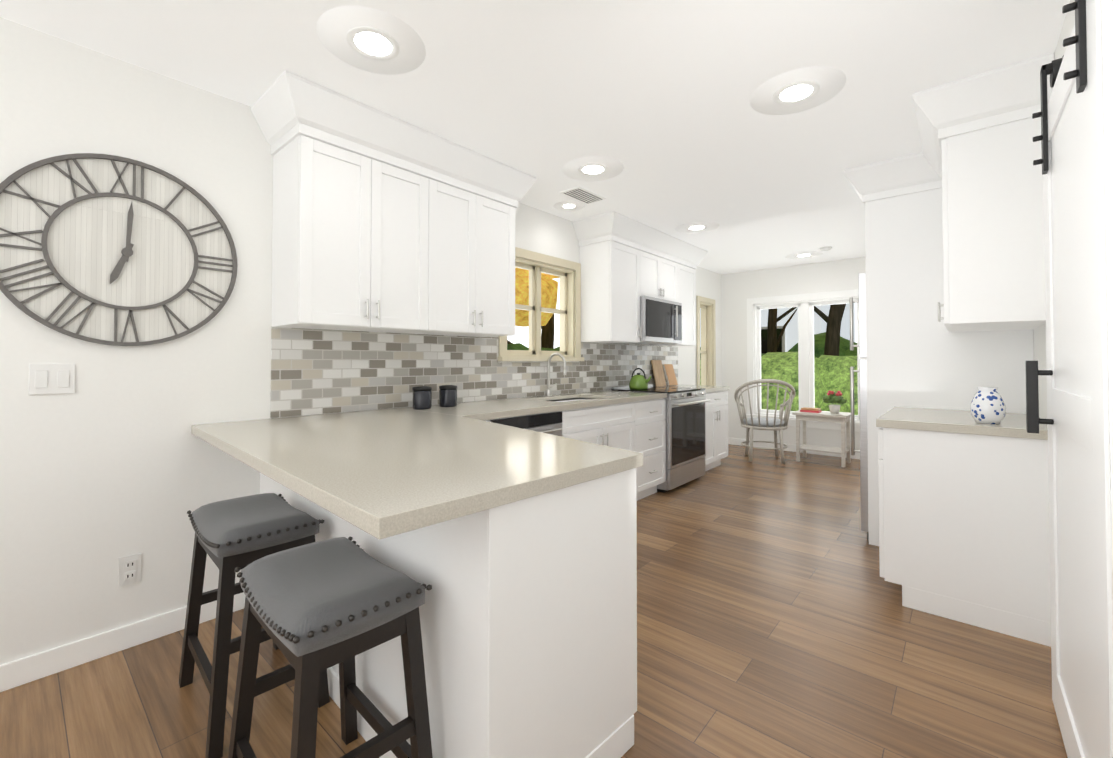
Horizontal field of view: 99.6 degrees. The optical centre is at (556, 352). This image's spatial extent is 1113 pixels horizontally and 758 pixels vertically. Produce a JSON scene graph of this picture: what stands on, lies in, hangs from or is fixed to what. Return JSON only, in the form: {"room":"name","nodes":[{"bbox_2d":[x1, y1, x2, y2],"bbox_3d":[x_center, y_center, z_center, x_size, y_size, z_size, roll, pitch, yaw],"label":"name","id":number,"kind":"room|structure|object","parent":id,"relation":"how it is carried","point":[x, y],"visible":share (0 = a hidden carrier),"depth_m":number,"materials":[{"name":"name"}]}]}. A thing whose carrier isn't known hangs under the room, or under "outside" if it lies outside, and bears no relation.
{"room":"kitchen","nodes":[
{"label":"kitchen","id":0,"kind":"room"},
{"bbox_2d":[0,17,721,664],"bbox_3d":[-0.383,0.031,3.695,0.158,2.440,8.600,-1,-1,41],"label":"wall","id":1,"kind":"structure","parent":0,"point":[108,463],"depth_m":2.03,"materials":[{"name":"paint"}]},
{"bbox_2d":[29,364,74,394],"bbox_3d":[-1.925,0.099,1.794,0.009,0.116,0.120,-1,-1,41],"label":"switch plate","id":2,"kind":"object","parent":1,"relation":"attached to","point":[51,379],"visible":1,"depth_m":1.79,"materials":[{"name":"white plastic"}]},
{"bbox_2d":[0,153,237,345],"bbox_3d":[-1.782,-0.418,1.951,0.026,0.780,0.780,-1,-1,41],"label":"wall clock","id":3,"kind":"object","parent":1,"relation":"attached to","point":[106,249],"visible":0.96,"depth_m":1.92,"materials":[{"name":"metal"}]},
{"bbox_2d":[0,592,245,691],"bbox_3d":[-2.255,1.165,1.392,0.013,0.095,2.335,-1,-1,41],"label":"baseboard","id":4,"kind":"structure","parent":1,"relation":"attached to","point":[24,670],"depth_m":1.87,"materials":[{"name":"white wood"}]},
{"bbox_2d":[118,553,140,586],"bbox_3d":[-1.774,0.902,1.955,0.010,0.116,0.070,-1,-1,41],"label":"electrical outlet plate","id":5,"kind":"object","parent":1,"relation":"attached to","point":[129,571],"visible":1,"depth_m":1.95,"materials":[{"name":"white plastic"}]},
{"bbox_2d":[268,118,442,333],"bbox_3d":[-1.063,-0.586,2.542,0.348,0.915,0.741,-1,-1,41],"label":"upper cabinet","id":6,"kind":"object","parent":1,"relation":"attached to","point":[384,222],"depth_m":2.35,"materials":[{"name":"white wood"}]},
{"bbox_2d":[428,170,518,336],"bbox_3d":[-0.651,-0.578,3.017,0.348,0.915,0.741,-1,-1,41],"label":"upper cabinet","id":7,"kind":"object","parent":1,"relation":"attached to","point":[477,223],"depth_m":2.93,"materials":[{"name":"white wood"}]},
{"bbox_2d":[498,247,583,360],"bbox_3d":[-0.155,-0.373,3.927,0.208,0.885,1.000,-1,-1,41],"label":"window","id":8,"kind":"structure","parent":1,"relation":"in","point":[535,309],"depth_m":3.98,"materials":[{"name":"beige wood"}]},
{"bbox_2d":[578,231,640,342],"bbox_3d":[0.497,-0.556,4.345,0.348,0.915,0.480,-1,-1,41],"label":"upper cabinet","id":9,"kind":"object","parent":1,"relation":"attached to","point":[626,262],"depth_m":4.18,"materials":[{"name":"white wood"}]},
{"bbox_2d":[641,243,680,302],"bbox_3d":[0.903,-0.768,4.817,0.348,0.475,0.760,-1,-1,41],"label":"upper cabinet","id":10,"kind":"object","parent":1,"relation":"attached to","point":[660,271],"depth_m":4.70,"materials":[{"name":"white wood"}]},
{"bbox_2d":[634,296,681,343],"bbox_3d":[0.940,-0.316,4.778,0.446,0.425,0.754,-1,-1,41],"label":"microwave","id":11,"kind":"object","parent":10,"relation":"attached to","point":[660,321],"visible":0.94,"depth_m":4.60,"materials":[{"name":"silver metal"}]},
{"bbox_2d":[649,259,696,345],"bbox_3d":[1.302,-0.541,5.275,0.348,0.915,0.460,-1,-1,41],"label":"upper cabinet","id":12,"kind":"object","parent":1,"relation":"attached to","point":[688,270],"depth_m":5.21,"materials":[{"name":"white wood"}]},
{"bbox_2d":[696,296,715,385],"bbox_3d":[1.966,0.010,6.397,0.176,1.510,0.580,-1,-1,41],"label":"window","id":13,"kind":"structure","parent":1,"relation":"in","point":[707,351],"depth_m":6.52,"materials":[{"name":"beige wood"}]},
{"bbox_2d":[0,444,1067,757],"bbox_3d":[0.779,1.264,2.670,3.230,0.060,8.600,-1,-1,41],"label":"floor","id":14,"kind":"structure","parent":0,"point":[776,618],"depth_m":1.82,"materials":[{"name":"brown wood"}]},
{"bbox_2d":[178,493,329,757],"bbox_3d":[-1.092,0.891,1.690,0.521,0.659,0.369,-1,-1,41],"label":"stool","id":15,"kind":"object","parent":14,"relation":"on","point":[231,535],"visible":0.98,"depth_m":1.56,"materials":[{"name":"grey leather"}]},
{"bbox_2d":[228,536,432,757],"bbox_3d":[-0.588,0.883,1.211,0.521,0.659,0.369,-1,-1,41],"label":"stool","id":16,"kind":"object","parent":14,"relation":"on","point":[314,609],"visible":1,"depth_m":1.14,"materials":[{"name":"grey leather"}]},
{"bbox_2d":[260,460,665,757],"bbox_3d":[-0.561,0.792,1.952,1.848,0.860,0.799,-1,-1,41],"label":"base cabinet","id":17,"kind":"object","parent":14,"relation":"on","point":[506,529],"depth_m":1.23,"materials":[{"name":"wood"}]},
{"bbox_2d":[191,408,665,551],"bbox_3d":[-0.633,0.341,1.857,1.873,0.040,1.100,-1,-1,41],"label":"countertop","id":18,"kind":"structure","parent":17,"relation":"on","point":[394,477],"depth_m":1.39,"materials":[{"name":"beige stone"}]},
{"bbox_2d":[419,390,666,415],"bbox_3d":[0.004,0.408,3.540,0.633,0.120,2.282,-1,-1,41],"label":"countertop","id":19,"kind":"structure","parent":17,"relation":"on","point":[536,403],"depth_m":3.18,"materials":[{"name":"beige stone"}]},
{"bbox_2d":[412,386,431,409],"bbox_3d":[-0.809,0.268,2.830,0.111,0.135,0.111,-1,-1,32],"label":"canister","id":20,"kind":"object","parent":19,"relation":"on","point":[422,397],"depth_m":2.78,"materials":[{"name":"grey"}]},
{"bbox_2d":[439,385,456,406],"bbox_3d":[-0.685,0.270,2.974,0.111,0.135,0.111,-1,-1,32],"label":"canister","id":21,"kind":"object","parent":19,"relation":"on","point":[447,393],"depth_m":2.93,"materials":[{"name":"grey"}]},
{"bbox_2d":[483,416,494,419],"bbox_3d":[-0.671,0.805,2.761,0.623,0.860,0.230,-1,-1,41],"label":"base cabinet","id":22,"kind":"object","parent":14,"relation":"on","point":[484,417],"depth_m":2.62,"materials":[{"name":"wood"}]},
{"bbox_2d":[495,408,570,427],"bbox_3d":[-0.376,0.811,3.102,0.623,0.860,0.671,-1,-1,41],"label":"base cabinet","id":23,"kind":"object","parent":14,"relation":"on","point":[558,417],"depth_m":3.00,"materials":[{"name":"wood"}]},
{"bbox_2d":[571,396,638,435],"bbox_3d":[0.105,0.820,3.658,0.623,0.860,0.917,-1,-1,41],"label":"base cabinet","id":24,"kind":"object","parent":14,"relation":"on","point":[622,418],"depth_m":3.56,"materials":[{"name":"wood"}]},
{"bbox_2d":[639,396,666,439],"bbox_3d":[0.557,0.829,4.181,0.623,0.860,0.579,-1,-1,41],"label":"base cabinet","id":25,"kind":"object","parent":14,"relation":"on","point":[652,413],"depth_m":4.04,"materials":[{"name":"wood"}]},
{"bbox_2d":[611,384,709,492],"bbox_3d":[1.049,0.802,4.652,0.696,0.930,0.764,-1,-1,41],"label":"range","id":26,"kind":"object","parent":14,"relation":"on","point":[685,419],"visible":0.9,"depth_m":4.41,"materials":[{"name":"silver metal"}]},
{"bbox_2d":[629,368,650,388],"bbox_3d":[0.820,0.247,4.569,0.234,0.207,0.184,-1,-1,41],"label":"kettle","id":27,"kind":"object","parent":26,"relation":"on","point":[638,381],"visible":1,"depth_m":4.52,"materials":[{"name":"green metal"}]},
{"bbox_2d":[704,392,727,470],"bbox_3d":[1.482,0.847,5.254,0.618,0.860,0.702,-1,-1,41],"label":"base cabinet","id":28,"kind":"object","parent":14,"relation":"on","point":[717,407],"depth_m":5.07,"materials":[{"name":"wood"}]},
{"bbox_2d":[665,385,728,391],"bbox_3d":[1.488,0.396,5.256,0.633,0.040,0.702,-1,-1,41],"label":"countertop","id":29,"kind":"structure","parent":28,"relation":"on","point":[708,388],"depth_m":5.23,"materials":[{"name":"beige stone"}]},
{"bbox_2d":[651,360,665,385],"bbox_3d":[1.147,0.227,5.277,0.076,0.295,0.220,-1,-1,41],"label":"cutting board","id":30,"kind":"object","parent":29,"relation":"on","point":[658,373],"visible":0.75,"depth_m":5.26,"materials":[{"name":"brown wood"}]},
{"bbox_2d":[663,364,677,385],"bbox_3d":[1.323,0.255,5.468,0.093,0.247,0.204,-1,-1,41],"label":"cutting board","id":31,"kind":"object","parent":29,"relation":"on","point":[670,376],"visible":1,"depth_m":5.44,"materials":[{"name":"brown wood"}]},
{"bbox_2d":[734,379,795,463],"bbox_3d":[2.498,0.793,5.652,0.674,0.984,0.662,-1,-1,41],"label":"chair","id":32,"kind":"object","parent":14,"relation":"on","point":[767,423],"visible":1,"depth_m":5.51,"materials":[{"name":"grey wood"}]},
{"bbox_2d":[792,410,850,466],"bbox_3d":[3.135,0.991,5.529,0.560,0.580,0.400,-1,-1,41],"label":"side table","id":33,"kind":"object","parent":14,"relation":"on","point":[842,418],"visible":0.96,"depth_m":5.47,"materials":[{"name":"white wood"}]},
{"bbox_2d":[800,407,821,412],"bbox_3d":[3.024,0.679,5.590,0.200,0.044,0.140,-1,-1,41],"label":"books","id":34,"kind":"object","parent":33,"relation":"on","point":[812,410],"visible":1,"depth_m":5.55,"materials":[{"name":"red"}]},
{"bbox_2d":[823,390,846,412],"bbox_3d":[3.249,0.568,5.478,0.246,0.262,0.238,-1,-1,41],"label":"potted plant","id":35,"kind":"object","parent":33,"relation":"on","point":[834,397],"visible":1,"depth_m":5.43,"materials":[{"name":"green plant"}]},
{"bbox_2d":[849,273,868,539],"bbox_3d":[2.591,0.358,3.219,0.864,1.770,0.928,-1,-1,41],"label":"refrigerator","id":36,"kind":"object","parent":14,"relation":"on","point":[862,371],"visible":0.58,"depth_m":3.10,"materials":[{"name":"silver metal"}]},
{"bbox_2d":[872,424,1050,646],"bbox_3d":[2.107,0.800,2.449,0.618,0.860,0.808,-1,-1,41],"label":"base cabinet","id":37,"kind":"object","parent":14,"relation":"on","point":[958,512],"depth_m":2.13,"materials":[{"name":"wood"}]},
{"bbox_2d":[876,408,1047,439],"bbox_3d":[2.098,0.350,2.450,0.623,0.040,0.828,-1,-1,41],"label":"countertop","id":38,"kind":"structure","parent":37,"relation":"on","point":[961,420],"depth_m":2.24,"materials":[{"name":"beige stone"}]},
{"bbox_2d":[970,387,1005,423],"bbox_3d":[2.003,0.242,2.183,0.124,0.165,0.124,-1,-1,41],"label":"vase","id":39,"kind":"object","parent":38,"relation":"on","point":[987,405],"visible":1,"depth_m":2.15,"materials":[{"name":"white ceramic"}]},
{"bbox_2d":[0,0,1069,273],"bbox_3d":[0.779,-1.236,2.711,3.230,0.060,8.600,-1,-1,41],"label":"ceiling","id":40,"kind":"structure","parent":0,"point":[652,96],"depth_m":2.06,"materials":[{"name":"paint"}]},
{"bbox_2d":[316,6,425,74],"bbox_3d":[-0.722,-1.217,1.854,0.400,0.005,0.400,-1,-1,41],"label":"recessed light","id":41,"kind":"object","parent":40,"relation":"in","point":[368,39],"visible":1,"depth_m":1.83,"materials":[{"name":"white"}]},
{"bbox_2d":[554,201,583,210],"bbox_3d":[0.101,-1.185,3.799,0.250,0.005,0.250,-1,-1,41],"label":"recessed light","id":42,"kind":"object","parent":40,"relation":"in","point":[569,205],"visible":1,"depth_m":3.78,"materials":[{"name":"white"}]},
{"bbox_2d":[560,186,605,204],"bbox_3d":[0.204,-1.187,3.551,0.180,0.009,0.340,-1,-1,41],"label":"ceiling vent","id":43,"kind":"object","parent":40,"relation":"in","point":[581,194],"visible":0.98,"depth_m":3.53,"materials":[{"name":"white metal"}]},
{"bbox_2d":[563,156,623,180],"bbox_3d":[0.239,-1.197,3.072,0.400,0.005,0.400,-1,-1,41],"label":"recessed light","id":44,"kind":"object","parent":40,"relation":"in","point":[594,168],"visible":1,"depth_m":3.06,"materials":[{"name":"white"}]},
{"bbox_2d":[675,221,718,232],"bbox_3d":[1.318,-1.175,4.412,0.400,0.005,0.400,-1,-1,41],"label":"recessed light","id":45,"kind":"object","parent":40,"relation":"in","point":[698,227],"visible":1,"depth_m":4.40,"materials":[{"name":"white"}]},
{"bbox_2d":[750,66,845,114],"bbox_3d":[1.118,-1.212,2.193,0.400,0.005,0.400,-1,-1,41],"label":"recessed light","id":46,"kind":"object","parent":40,"relation":"in","point":[797,90],"visible":1,"depth_m":2.17,"materials":[{"name":"white"}]},
{"bbox_2d":[785,251,822,258],"bbox_3d":[2.929,-1.156,5.571,0.400,0.005,0.400,-1,-1,41],"label":"recessed light","id":47,"kind":"object","parent":40,"relation":"in","point":[803,255],"visible":1,"depth_m":5.57,"materials":[{"name":"white"}]},
{"bbox_2d":[819,247,831,250],"bbox_3d":[2.983,-1.150,5.206,0.124,0.028,0.124,-1,-1,41],"label":"smoke detector","id":48,"kind":"object","parent":40,"relation":"attached to","point":[825,248],"visible":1,"depth_m":5.17,"materials":[{"name":"white plastic"}]},
{"bbox_2d":[721,257,865,450],"bbox_3d":[3.542,0.067,5.886,3.230,2.440,0.150,-1,-1,41],"label":"wall","id":49,"kind":"structure","parent":0,"point":[738,289],"depth_m":6.42,"materials":[{"name":"paint"}]},
{"bbox_2d":[728,437,859,458],"bbox_3d":[3.489,1.238,5.804,2.930,0.095,0.013,-1,-1,41],"label":"baseboard","id":50,"kind":"structure","parent":49,"relation":"attached to","point":[733,441],"depth_m":6.19,"materials":[{"name":"white wood"}]},
{"bbox_2d":[746,289,866,431],"bbox_3d":[3.242,0.096,6.111,1.470,1.720,0.202,-1,-1,41],"label":"window","id":51,"kind":"structure","parent":49,"relation":"in","point":[755,306],"depth_m":6.12,"materials":[{"name":"white wood"}]},
{"bbox_2d":[1033,0,1074,418],"bbox_3d":[1.951,-0.003,1.677,0.170,2.440,8.600,-1,-1,41],"label":"wall","id":52,"kind":"structure","parent":0,"point":[1039,339],"depth_m":2.26,"materials":[{"name":"paint"}]},
{"bbox_2d":[864,180,939,275],"bbox_3d":[2.500,-0.808,3.037,0.758,0.455,0.517,-1,-1,41],"label":"upper cabinet","id":53,"kind":"object","parent":52,"relation":"attached to","point":[902,225],"depth_m":2.95,"materials":[{"name":"wood"}]},
{"bbox_2d":[936,96,1049,335],"bbox_3d":[2.205,-0.588,2.387,0.358,0.915,0.808,-1,-1,41],"label":"upper cabinet","id":54,"kind":"object","parent":52,"relation":"attached to","point":[990,198],"depth_m":2.09,"materials":[{"name":"wood"}]},
{"label":"outside","id":55,"kind":"structure","parent":0,"visible":0},
{"bbox_3d":[7.782,1.729,13.001,60.000,0.050,50.000,-1,-1,41],"label":"ground","id":56,"kind":"structure","parent":55,"visible":0},
{"bbox_2d":[507,268,857,414],"bbox_3d":[0.680,-1.473,8.685,12.583,6.413,15.203,-1,-1,41],"label":"garden","id":57,"kind":"object","parent":56,"relation":"on","point":[835,358],"visible":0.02,"depth_m":8.18,"materials":[{"name":"green plant"}]},
{"bbox_2d":[700,303,854,353],"bbox_3d":[9.398,-2.105,21.584,6.900,7.900,7.600,-1,-1,41],"label":"sky","id":58,"kind":"structure","parent":56,"relation":"on","point":[789,340],"depth_m":17.68,"materials":[{"name":"white"}]},
{"bbox_3d":[1.222,-0.874,1.025,0.060,0.042,2.000,-1,-1,41],"label":"barn door rail","id":59,"kind":"object","parent":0,"visible":0},
{"bbox_2d":[1025,0,1112,757],"bbox_3d":[1.425,0.111,1.323,0.105,2.172,0.880,-1,-1,41],"label":"barn door","id":60,"kind":"structure","parent":59,"relation":"hanging from","point":[1075,137],"depth_m":1.21,"materials":[{"name":"white wood"}]}
]}

